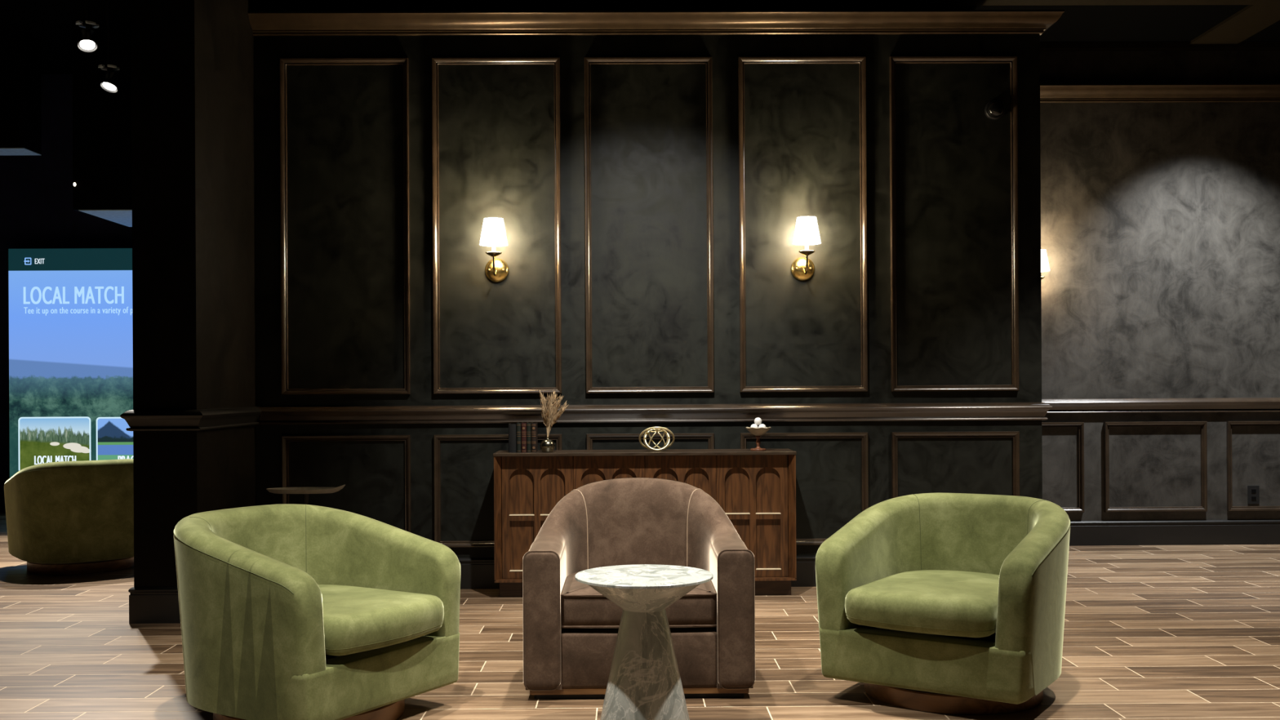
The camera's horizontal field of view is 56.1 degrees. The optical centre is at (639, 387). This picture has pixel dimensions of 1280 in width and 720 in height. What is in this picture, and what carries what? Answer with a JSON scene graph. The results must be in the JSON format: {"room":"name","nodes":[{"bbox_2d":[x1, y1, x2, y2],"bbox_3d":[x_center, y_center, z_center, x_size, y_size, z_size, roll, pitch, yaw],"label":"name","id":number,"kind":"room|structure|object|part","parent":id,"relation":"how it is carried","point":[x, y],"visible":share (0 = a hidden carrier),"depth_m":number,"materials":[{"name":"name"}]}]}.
{"room":"lounge","nodes":[
{"label":"lounge","id":0,"kind":"room"},
{"bbox_2d":[0,147,41,155],"bbox_3d":[-6.613,-2.021,10.284,2.803,0.006,0.300,0,0,-1],"label":"trim","id":1,"kind":"structure","parent":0,"point":[3,151],"depth_m":10.30,"materials":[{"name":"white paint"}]},
{"bbox_2d":[0,0,130,74],"bbox_3d":[-5.247,-3.071,6.023,5.961,0.100,11.350,0,0,-1],"label":"ceiling","id":2,"kind":"structure","parent":0,"point":[49,21],"depth_m":9.82,"materials":[{"name":"black tile"}]},
{"bbox_2d":[0,31,41,154],"bbox_3d":[-6.615,-2.519,10.284,2.803,0.990,0.300,0,0,-1],"label":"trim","id":3,"kind":"structure","parent":2,"relation":"attached to","point":[20,51],"depth_m":10.15,"materials":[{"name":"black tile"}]},
{"bbox_2d":[75,0,98,53],"bbox_3d":[-3.902,-2.704,8.474,0.155,0.649,0.170,0,0,-1],"label":"track spotlight","id":4,"kind":"object","parent":2,"relation":"hanging from","point":[86,42],"visible":1,"depth_m":8.45,"materials":[{"name":"black metal"}]},
{"bbox_3d":[-3.898,-2.780,8.462,0.024,0.497,0.024,0,0,-1],"label":"stem","id":5,"kind":"part","parent":4,"relation":"part of","materials":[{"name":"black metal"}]},
{"bbox_2d":[97,0,121,93],"bbox_3d":[-4.055,-2.646,9.173,0.146,0.763,0.170,0,0,-1],"label":"track spotlight","id":6,"kind":"object","parent":2,"relation":"hanging from","point":[110,82],"visible":1,"depth_m":9.15,"materials":[{"name":"black metal"}]},
{"bbox_3d":[-4.056,-2.721,9.160,0.024,0.614,0.024,0,0,-1],"label":"stem","id":7,"kind":"part","parent":6,"relation":"part of","materials":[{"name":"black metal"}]},
{"bbox_2d":[0,74,132,511],"bbox_3d":[-5.148,-0.972,11.624,5.948,4.300,0.150,0,0,-1],"label":"wall","id":8,"kind":"structure","parent":0,"point":[37,211],"depth_m":11.54,"materials":[{"name":"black paint"}]},
{"bbox_2d":[71,19,132,226],"bbox_3d":[-3.466,-2.250,10.366,2.396,1.562,1.000,0,0,-1],"label":"wall","id":9,"kind":"structure","parent":0,"point":[102,176],"depth_m":9.86,"materials":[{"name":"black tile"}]},
{"bbox_2d":[78,209,132,226],"bbox_3d":[-3.440,-1.466,10.366,2.352,0.006,1.000,0,0,-1],"label":"trim","id":10,"kind":"structure","parent":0,"point":[124,217],"depth_m":10.12,"materials":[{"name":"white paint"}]},
{"bbox_2d":[130,0,295,586],"bbox_3d":[-2.376,-0.987,7.462,0.313,4.300,3.030,0,0,-1],"label":"wall","id":11,"kind":"structure","parent":0,"point":[193,92],"depth_m":5.95,"materials":[{"name":"black paint"}]},
{"bbox_2d":[128,586,180,623],"bbox_3d":[-2.362,1.074,7.252,0.354,0.178,2.650,0,0,-1],"label":"baseboard","id":12,"kind":"structure","parent":11,"relation":"attached to","point":[147,605],"depth_m":5.93,"materials":[{"name":"black paint"}]},
{"bbox_2d":[120,406,261,431],"bbox_3d":[-2.367,0.160,7.239,0.406,0.106,2.676,0,0,-1],"label":"trim","id":13,"kind":"structure","parent":11,"relation":"attached to","point":[197,420],"depth_m":5.93,"materials":[{"name":"black paint"}]},
{"bbox_2d":[0,511,1279,719],"bbox_3d":[-0.855,1.155,6.112,14.400,0.001,11.572,0,0,-1],"label":"floor","id":14,"kind":"structure","parent":0,"point":[1151,632],"depth_m":5.18,"materials":[{"name":"brown wood"}]},
{"bbox_2d":[4,458,133,574],"bbox_3d":[-3.643,0.813,7.842,0.817,0.715,0.879,0,0,-39],"label":"swivel armchair","id":15,"kind":"object","parent":14,"relation":"on","point":[63,517],"visible":0.86,"depth_m":7.48,"materials":[{"name":"green fabric"}]},
{"bbox_2d":[6,248,133,479],"bbox_3d":[-4.146,-0.074,11.321,3.620,2.493,0.037,0,0,-1],"label":"screen","id":16,"kind":"object","parent":14,"relation":"on","point":[69,326],"visible":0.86,"depth_m":11.30,"materials":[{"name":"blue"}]},
{"bbox_2d":[266,484,345,504],"bbox_3d":[-1.761,0.836,6.333,0.337,0.648,0.300,0,0,40],"label":"tray table","id":17,"kind":"object","parent":14,"relation":"on","point":[305,491],"visible":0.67,"depth_m":6.29,"materials":[{"name":"metal"}]},
{"bbox_2d":[266,484,345,493],"bbox_3d":[-1.763,0.532,6.333,0.416,0.041,0.175,0,0,-1],"label":"tray","id":18,"kind":"object","parent":17,"relation":"on","point":[278,490],"depth_m":6.28,"materials":[{"name":"metal"}]},
{"bbox_3d":[-1.761,0.846,6.333,0.032,0.587,0.032,0,0,-1],"label":"stem","id":19,"kind":"part","parent":17,"relation":"part of","materials":[{"name":"black metal"}]},
{"bbox_2d":[173,503,461,719],"bbox_3d":[-1.162,0.799,4.241,0.879,0.715,0.817,0,0,31],"label":"swivel armchair","id":20,"kind":"object","parent":14,"relation":"on","point":[288,611],"visible":1,"depth_m":3.99,"materials":[{"name":"green fabric"}]},
{"bbox_2d":[318,584,444,655],"bbox_3d":[-1.094,0.794,4.200,0.721,0.139,0.544,0,0,31],"label":"seat cushion","id":21,"kind":"object","parent":20,"relation":"on","point":[357,618],"depth_m":4.03,"materials":[{"name":"green fabric"}]},
{"bbox_2d":[522,477,755,698],"bbox_3d":[-0.008,0.769,4.833,0.855,0.761,0.840,0,0,-1],"label":"armchair","id":22,"kind":"object","parent":14,"relation":"on","point":[571,629],"visible":0.87,"depth_m":4.43,"materials":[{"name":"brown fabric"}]},
{"bbox_3d":[-0.362,0.857,4.430,0.128,0.507,0.040,0,0,-1],"label":"arm","id":23,"kind":"part","parent":22,"relation":"part of","materials":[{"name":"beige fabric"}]},
{"bbox_2d":[560,573,716,626],"bbox_3d":[-0.007,0.813,4.775,0.584,0.150,0.692,0,0,-1],"label":"seat cushion","id":24,"kind":"object","parent":22,"relation":"on","point":[581,605],"depth_m":4.43,"materials":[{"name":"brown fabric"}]},
{"bbox_3d":[-0.006,1.006,4.755,0.586,0.203,0.656,0,0,-1],"label":"rail","id":25,"kind":"part","parent":22,"relation":"part of","materials":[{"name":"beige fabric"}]},
{"bbox_3d":[0.355,0.853,4.437,0.128,0.507,0.040,0,0,-1],"label":"arm","id":26,"kind":"part","parent":22,"relation":"part of","materials":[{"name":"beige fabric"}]},
{"bbox_2d":[574,564,713,719],"bbox_3d":[0.015,0.884,3.980,0.458,0.531,0.458,0,0,-1],"label":"side table","id":27,"kind":"object","parent":14,"relation":"on","point":[644,682],"visible":1,"depth_m":3.89,"materials":[{"name":"grey stone"}]},
{"bbox_2d":[493,448,796,597],"bbox_3d":[0.028,0.752,6.744,1.664,0.796,0.334,0,0,-1],"label":"sideboard","id":28,"kind":"object","parent":14,"relation":"on","point":[756,490],"visible":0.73,"depth_m":6.63,"materials":[{"name":"brown wood"}]},
{"bbox_2d":[508,423,516,452],"bbox_3d":[-0.709,0.279,6.711,0.044,0.158,0.115,0,0,-1],"label":"book","id":29,"kind":"object","parent":28,"relation":"on","point":[512,427],"visible":0.88,"depth_m":6.65,"materials":[{"name":"black leather"}]},
{"bbox_3d":[-0.650,1.008,6.624,0.139,0.005,0.021,0,0,-1],"label":"panel sill","id":30,"kind":"part","parent":28,"relation":"part of","materials":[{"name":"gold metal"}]},
{"bbox_2d":[516,422,521,452],"bbox_3d":[-0.673,0.276,6.710,0.025,0.163,0.116,0,0,-1],"label":"book","id":31,"kind":"object","parent":28,"relation":"on","point":[518,424],"visible":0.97,"depth_m":6.65,"materials":[{"name":"green leather"}]},
{"bbox_3d":[-0.652,0.701,6.624,0.139,0.005,0.021,0,0,-1],"label":"panel sill","id":32,"kind":"part","parent":28,"relation":"part of","materials":[{"name":"gold metal"}]},
{"bbox_2d":[521,422,528,452],"bbox_3d":[-0.645,0.276,6.711,0.027,0.163,0.117,0,0,-1],"label":"book","id":33,"kind":"object","parent":28,"relation":"on","point":[523,424],"visible":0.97,"depth_m":6.65,"materials":[{"name":"red leather"}]},
{"bbox_2d":[526,422,532,452],"bbox_3d":[-0.618,0.276,6.711,0.025,0.163,0.116,0,0,-1],"label":"book","id":34,"kind":"object","parent":28,"relation":"on","point":[528,424],"visible":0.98,"depth_m":6.66,"materials":[{"name":"green leather"}]},
{"bbox_2d":[531,422,537,452],"bbox_3d":[-0.590,0.275,6.711,0.027,0.163,0.117,0,0,-1],"label":"book","id":35,"kind":"object","parent":28,"relation":"on","point":[534,425],"visible":1,"depth_m":6.66,"materials":[{"name":"brown leather"}]},
{"bbox_3d":[-0.564,0.714,6.627,0.392,0.673,0.020,0,0,-1],"label":"door","id":36,"kind":"part","parent":28,"relation":"part of","materials":[{"name":"brown wood"}]},
{"bbox_2d":[540,436,555,452],"bbox_3d":[-0.513,0.314,6.660,0.083,0.084,0.083,0,0,-1],"label":"bud vase","id":37,"kind":"object","parent":28,"relation":"on","point":[547,445],"visible":1,"depth_m":6.63,"materials":[{"name":"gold metal"}]},
{"bbox_2d":[538,391,567,436],"bbox_3d":[-0.476,0.155,6.661,0.168,0.298,0.093,0,0,-1],"label":"bunch","id":38,"kind":"object","parent":37,"relation":"in","point":[548,419],"visible":1,"depth_m":6.65,"materials":[{"name":"plant"}]},
{"bbox_3d":[-0.169,0.711,6.631,0.392,0.673,0.020,0,0,-1],"label":"door","id":39,"kind":"part","parent":28,"relation":"part of","materials":[{"name":"brown wood"}]},
{"bbox_2d":[638,426,675,450],"bbox_3d":[0.093,0.283,6.701,0.201,0.140,0.150,0,0,-1],"label":"ring sculpture","id":40,"kind":"object","parent":28,"relation":"on","point":[664,429],"visible":1,"depth_m":6.68,"materials":[{"name":"gold metal"}]},
{"bbox_3d":[0.226,0.709,6.635,0.392,0.673,0.020,0,0,-1],"label":"door","id":41,"kind":"part","parent":28,"relation":"part of","materials":[{"name":"brown wood"}]},
{"bbox_3d":[0.537,0.694,6.636,0.141,0.005,0.021,0,0,-1],"label":"panel sill","id":42,"kind":"part","parent":28,"relation":"part of","materials":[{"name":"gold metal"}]},
{"bbox_3d":[0.621,0.707,6.638,0.392,0.673,0.020,0,0,-1],"label":"door","id":43,"kind":"part","parent":28,"relation":"part of","materials":[{"name":"brown wood"}]},
{"bbox_2d":[745,426,770,450],"bbox_3d":[0.663,0.284,6.727,0.144,0.132,0.144,0,0,-1],"label":"pedestal bowl","id":44,"kind":"object","parent":28,"relation":"on","point":[757,432],"visible":0.99,"depth_m":6.70,"materials":[{"name":"gold wood"}]},
{"bbox_2d":[750,423,758,427],"bbox_3d":[0.640,0.222,6.723,0.043,0.042,0.043,0,0,-1],"label":"golf ball","id":45,"kind":"object","parent":44,"relation":"on","point":[753,425],"visible":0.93,"depth_m":6.71,"materials":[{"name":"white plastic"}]},
{"bbox_2d":[754,417,761,425],"bbox_3d":[0.662,0.186,6.731,0.043,0.042,0.043,0,0,-1],"label":"golf ball","id":46,"kind":"object","parent":45,"relation":"on","point":[757,420],"visible":1,"depth_m":6.72,"materials":[{"name":"white plastic"}]},
{"bbox_3d":[0.662,0.243,6.727,0.144,0.048,0.144,0,0,-1],"label":"dish","id":47,"kind":"part","parent":44,"relation":"part of","materials":[{"name":"metal"}]},
{"bbox_2d":[758,423,765,427],"bbox_3d":[0.685,0.222,6.723,0.043,0.042,0.043,0,0,-1],"label":"golf ball","id":48,"kind":"object","parent":44,"relation":"on","point":[762,425],"visible":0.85,"depth_m":6.71,"materials":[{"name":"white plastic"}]},
{"bbox_3d":[0.710,1.001,6.638,0.139,0.005,0.021,0,0,-1],"label":"panel sill","id":49,"kind":"part","parent":28,"relation":"part of","materials":[{"name":"gold metal"}]},
{"bbox_3d":[0.708,0.693,6.638,0.139,0.005,0.021,0,0,-1],"label":"panel sill","id":50,"kind":"part","parent":28,"relation":"part of","materials":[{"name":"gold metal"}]},
{"bbox_2d":[815,492,1070,715],"bbox_3d":[1.170,0.786,4.513,0.817,0.715,0.879,0,0,34],"label":"swivel armchair","id":51,"kind":"object","parent":14,"relation":"on","point":[945,603],"visible":1,"depth_m":4.29,"materials":[{"name":"green fabric"}]},
{"bbox_2d":[844,569,999,637],"bbox_3d":[1.126,0.782,4.447,0.544,0.139,0.721,0,0,34],"label":"seat cushion","id":52,"kind":"object","parent":51,"relation":"on","point":[948,602],"depth_m":4.21,"materials":[{"name":"green fabric"}]},
{"bbox_2d":[253,34,1042,557],"bbox_3d":[0.047,-0.495,7.761,4.532,3.290,1.680,0,0,-1],"label":"wall","id":53,"kind":"structure","parent":0,"point":[345,151],"depth_m":6.92,"materials":[{"name":"black paint"}]},
{"bbox_2d":[279,57,410,395],"bbox_3d":[-1.693,-0.927,6.889,0.736,1.931,0.029,0,0,-1],"label":"trim","id":54,"kind":"structure","parent":53,"relation":"attached to","point":[283,62],"depth_m":6.88,"materials":[{"name":"brown wood"}]},
{"bbox_2d":[281,435,411,533],"bbox_3d":[-1.685,0.595,6.889,0.736,0.648,0.029,0,0,-1],"label":"trim","id":55,"kind":"structure","parent":53,"relation":"attached to","point":[406,438],"depth_m":6.88,"materials":[{"name":"brown wood"}]},
{"bbox_2d":[480,217,508,282],"bbox_3d":[-0.824,-0.780,6.793,0.157,0.343,0.238,0,0,-1],"label":"wall sconce","id":56,"kind":"object","parent":53,"relation":"attached to","point":[493,235],"visible":1,"depth_m":6.73,"materials":[{"name":"white fabric"}]},
{"bbox_3d":[-0.824,-0.878,6.752,0.157,0.146,0.157,0,0,-1],"label":"lamp shade","id":57,"kind":"part","parent":56,"relation":"part of","materials":[{"name":"white fabric"}]},
{"bbox_3d":[-0.823,-0.750,6.752,0.094,0.024,0.094,0,0,-1],"label":"drip dish","id":58,"kind":"part","parent":56,"relation":"part of","materials":[{"name":"gold metal"}]},
{"bbox_3d":[-0.823,-0.690,6.813,0.012,0.108,0.133,0,0,-1],"label":"arm","id":59,"kind":"part","parent":56,"relation":"part of","materials":[{"name":"gold metal"}]},
{"bbox_3d":[-0.824,-0.677,6.893,0.138,0.138,0.039,0,0,-1],"label":"plate","id":60,"kind":"part","parent":56,"relation":"part of","materials":[{"name":"gold metal"}]},
{"bbox_2d":[431,57,561,394],"bbox_3d":[-0.823,-0.932,6.898,0.736,1.931,0.029,0,0,-1],"label":"trim","id":61,"kind":"structure","parent":53,"relation":"attached to","point":[436,62],"depth_m":6.89,"materials":[{"name":"brown wood"}]},
{"bbox_2d":[433,434,562,547],"bbox_3d":[-0.815,0.591,6.898,0.736,0.648,0.029,0,0,-1],"label":"trim","id":62,"kind":"structure","parent":53,"relation":"attached to","point":[437,438],"depth_m":6.89,"materials":[{"name":"brown wood"}]},
{"bbox_2d":[457,555,816,589],"bbox_3d":[0.072,1.061,7.161,4.552,0.178,0.520,0,0,-1],"label":"baseboard","id":63,"kind":"structure","parent":53,"relation":"attached to","point":[477,573],"depth_m":6.89,"materials":[{"name":"black paint"}]},
{"bbox_2d":[584,57,714,393],"bbox_3d":[0.053,-0.937,6.906,0.736,1.931,0.029,0,0,-1],"label":"trim","id":64,"kind":"structure","parent":53,"relation":"attached to","point":[588,61],"depth_m":6.90,"materials":[{"name":"brown wood"}]},
{"bbox_2d":[586,432,714,449],"bbox_3d":[0.061,0.586,6.906,0.736,0.648,0.029,0,0,-1],"label":"trim","id":65,"kind":"structure","parent":53,"relation":"attached to","point":[709,436],"depth_m":6.90,"materials":[{"name":"brown wood"}]},
{"bbox_2d":[257,401,1052,425],"bbox_3d":[0.080,0.147,7.148,4.578,0.106,0.546,0,0,-1],"label":"trim","id":66,"kind":"structure","parent":53,"relation":"attached to","point":[898,411],"depth_m":6.89,"materials":[{"name":"brown wood"}]},
{"bbox_2d":[248,9,1064,35],"bbox_3d":[0.098,-2.089,7.118,4.640,0.108,0.607,0,0,-1],"label":"trim","id":67,"kind":"structure","parent":53,"relation":"attached to","point":[917,21],"depth_m":6.86,"materials":[{"name":"brown wood"}]},
{"bbox_2d":[737,56,867,392],"bbox_3d":[0.939,-0.942,6.915,0.736,1.931,0.029,0,0,-1],"label":"trim","id":68,"kind":"structure","parent":53,"relation":"attached to","point":[861,60],"depth_m":6.91,"materials":[{"name":"brown wood"}]},
{"bbox_2d":[740,431,868,545],"bbox_3d":[0.948,0.581,6.915,0.736,0.648,0.029,0,0,-1],"label":"trim","id":69,"kind":"structure","parent":53,"relation":"attached to","point":[864,436],"depth_m":6.91,"materials":[{"name":"brown wood"}]},
{"bbox_2d":[791,216,820,280],"bbox_3d":[0.941,-0.790,6.811,0.157,0.343,0.238,0,0,-1],"label":"wall sconce","id":70,"kind":"object","parent":53,"relation":"attached to","point":[806,233],"visible":1,"depth_m":6.74,"materials":[{"name":"white fabric"}]},
{"bbox_3d":[0.940,-0.687,6.910,0.138,0.138,0.039,0,0,-1],"label":"plate","id":71,"kind":"part","parent":70,"relation":"part of","materials":[{"name":"gold metal"}]},
{"bbox_3d":[0.941,-0.699,6.830,0.012,0.108,0.133,0,0,-1],"label":"arm","id":72,"kind":"part","parent":70,"relation":"part of","materials":[{"name":"gold metal"}]},
{"bbox_3d":[0.941,-0.888,6.770,0.157,0.146,0.157,0,0,-1],"label":"lamp shade","id":73,"kind":"part","parent":70,"relation":"part of","materials":[{"name":"white fabric"}]},
{"bbox_3d":[0.941,-0.759,6.770,0.094,0.024,0.094,0,0,-1],"label":"drip dish","id":74,"kind":"part","parent":70,"relation":"part of","materials":[{"name":"gold metal"}]},
{"bbox_2d":[888,56,1019,391],"bbox_3d":[1.813,-0.947,6.924,0.736,1.931,0.029,0,0,-1],"label":"trim","id":75,"kind":"structure","parent":53,"relation":"attached to","point":[1012,60],"depth_m":6.92,"materials":[{"name":"brown wood"}]},
{"bbox_2d":[891,431,1019,498],"bbox_3d":[1.822,0.576,6.924,0.736,0.648,0.029,0,0,-1],"label":"trim","id":76,"kind":"structure","parent":53,"relation":"attached to","point":[1015,435],"depth_m":6.92,"materials":[{"name":"brown wood"}]},
{"bbox_2d":[984,99,1004,119],"bbox_3d":[2.048,-1.605,6.908,0.112,0.112,0.066,0,0,-1],"label":"security camera","id":77,"kind":"object","parent":53,"relation":"attached to","point":[994,109],"visible":1,"depth_m":6.90,"materials":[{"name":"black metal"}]},
{"bbox_2d":[285,0,1279,41],"bbox_3d":[2.106,-2.512,6.096,8.739,0.100,11.350,0,0,-1],"label":"ceiling","id":78,"kind":"structure","parent":0,"point":[1090,23],"depth_m":7.90,"materials":[{"name":"black paint"}]},
{"bbox_2d":[563,6,607,11],"bbox_3d":[-0.354,-2.438,8.092,0.280,0.020,0.910,0,0,-1],"label":"ceiling beam","id":79,"kind":"structure","parent":78,"relation":"attached to","point":[565,8],"depth_m":7.68,"materials":[{"name":"brown paint"}]},
{"bbox_2d":[800,5,844,10],"bbox_3d":[1.171,-2.446,8.107,0.270,0.020,0.910,0,0,-1],"label":"ceiling beam","id":80,"kind":"structure","parent":78,"relation":"attached to","point":[803,7],"depth_m":7.70,"materials":[{"name":"brown paint"}]},
{"bbox_2d":[377,0,1279,7],"bbox_3d":[2.337,-2.453,7.444,7.950,0.020,0.440,0,0,-1],"label":"ceiling beam","id":81,"kind":"structure","parent":78,"relation":"attached to","point":[383,2],"depth_m":7.59,"materials":[{"name":"brown paint"}]},
{"bbox_2d":[1040,41,1279,51],"bbox_3d":[4.308,-2.451,8.604,3.986,0.045,0.080,0,0,-1],"label":"ceiling beam","id":82,"kind":"structure","parent":78,"relation":"attached to","point":[1044,46],"depth_m":8.56,"materials":[{"name":"brown paint"}]},
{"bbox_2d":[1189,4,1279,44],"bbox_3d":[4.095,-2.463,8.136,0.340,0.020,0.910,0,0,-1],"label":"ceiling beam","id":83,"kind":"structure","parent":78,"relation":"attached to","point":[1251,20],"depth_m":8.12,"materials":[{"name":"brown paint"}]},
{"bbox_2d":[1040,50,1279,520],"bbox_3d":[4.106,-0.673,8.716,4.406,3.600,0.150,0,0,-1],"label":"wall","id":84,"kind":"structure","parent":0,"point":[1160,222],"depth_m":8.64,"materials":[{"name":"grey paint"}]},
{"bbox_2d":[1040,249,1049,279],"bbox_3d":[2.808,-0.800,8.509,0.157,0.343,0.238,0,0,-1],"label":"wall sconce","id":85,"kind":"object","parent":84,"relation":"attached to","point":[1044,261],"visible":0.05,"depth_m":8.41,"materials":[{"name":"white fabric"}]},
{"bbox_2d":[1041,422,1084,512],"bbox_3d":[2.819,0.571,8.614,0.736,0.648,0.029,0,0,-1],"label":"trim","id":86,"kind":"structure","parent":84,"relation":"attached to","point":[1080,425],"depth_m":8.61,"materials":[{"name":"brown wood"}]},
{"bbox_2d":[1103,421,1207,512],"bbox_3d":[3.705,0.566,8.623,0.736,0.648,0.029,0,0,-1],"label":"trim","id":87,"kind":"structure","parent":84,"relation":"attached to","point":[1203,508],"depth_m":8.62,"materials":[{"name":"brown wood"}]},
{"bbox_2d":[1040,83,1279,102],"bbox_3d":[4.200,-2.111,8.589,4.206,0.108,0.107,0,0,-1],"label":"trim","id":88,"kind":"structure","parent":84,"relation":"attached to","point":[1233,92],"depth_m":8.57,"materials":[{"name":"brown wood"}]},
{"bbox_2d":[1041,397,1279,413],"bbox_3d":[4.212,0.124,8.620,4.206,0.106,0.046,0,0,-1],"label":"trim","id":89,"kind":"structure","parent":84,"relation":"attached to","point":[1204,405],"depth_m":8.61,"materials":[{"name":"brown wood"}]},
{"bbox_2d":[1069,519,1279,546],"bbox_3d":[4.216,1.038,8.633,4.206,0.178,0.020,0,0,-1],"label":"baseboard","id":90,"kind":"structure","parent":84,"relation":"attached to","point":[1250,531],"depth_m":8.62,"materials":[{"name":"black paint"}]},
{"bbox_2d":[1226,421,1279,511],"bbox_3d":[4.593,0.561,8.632,0.736,0.648,0.029,0,0,-1],"label":"trim","id":91,"kind":"structure","parent":84,"relation":"attached to","point":[1230,508],"depth_m":8.62,"materials":[{"name":"brown wood"}]},
{"bbox_2d":[1247,485,1259,504],"bbox_3d":[4.418,0.769,8.640,0.082,0.134,0.008,0,0,-1],"label":"power outlet","id":92,"kind":"object","parent":84,"relation":"attached to","point":[1253,491],"visible":1,"depth_m":8.64,"materials":[{"name":"black plastic"}]},
{"bbox_2d":[1251,488,1256,493],"bbox_3d":[4.418,0.743,8.638,0.034,0.028,0.004,0,0,-1],"label":"socket","id":93,"kind":"object","parent":92,"relation":"attached to","point":[1253,491],"depth_m":8.64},
{"bbox_2d":[1251,496,1256,500],"bbox_3d":[4.418,0.795,8.638,0.034,0.028,0.004,0,0,-1],"label":"socket","id":94,"kind":"object","parent":92,"relation":"attached to","point":[1253,498],"depth_m":8.64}
]}

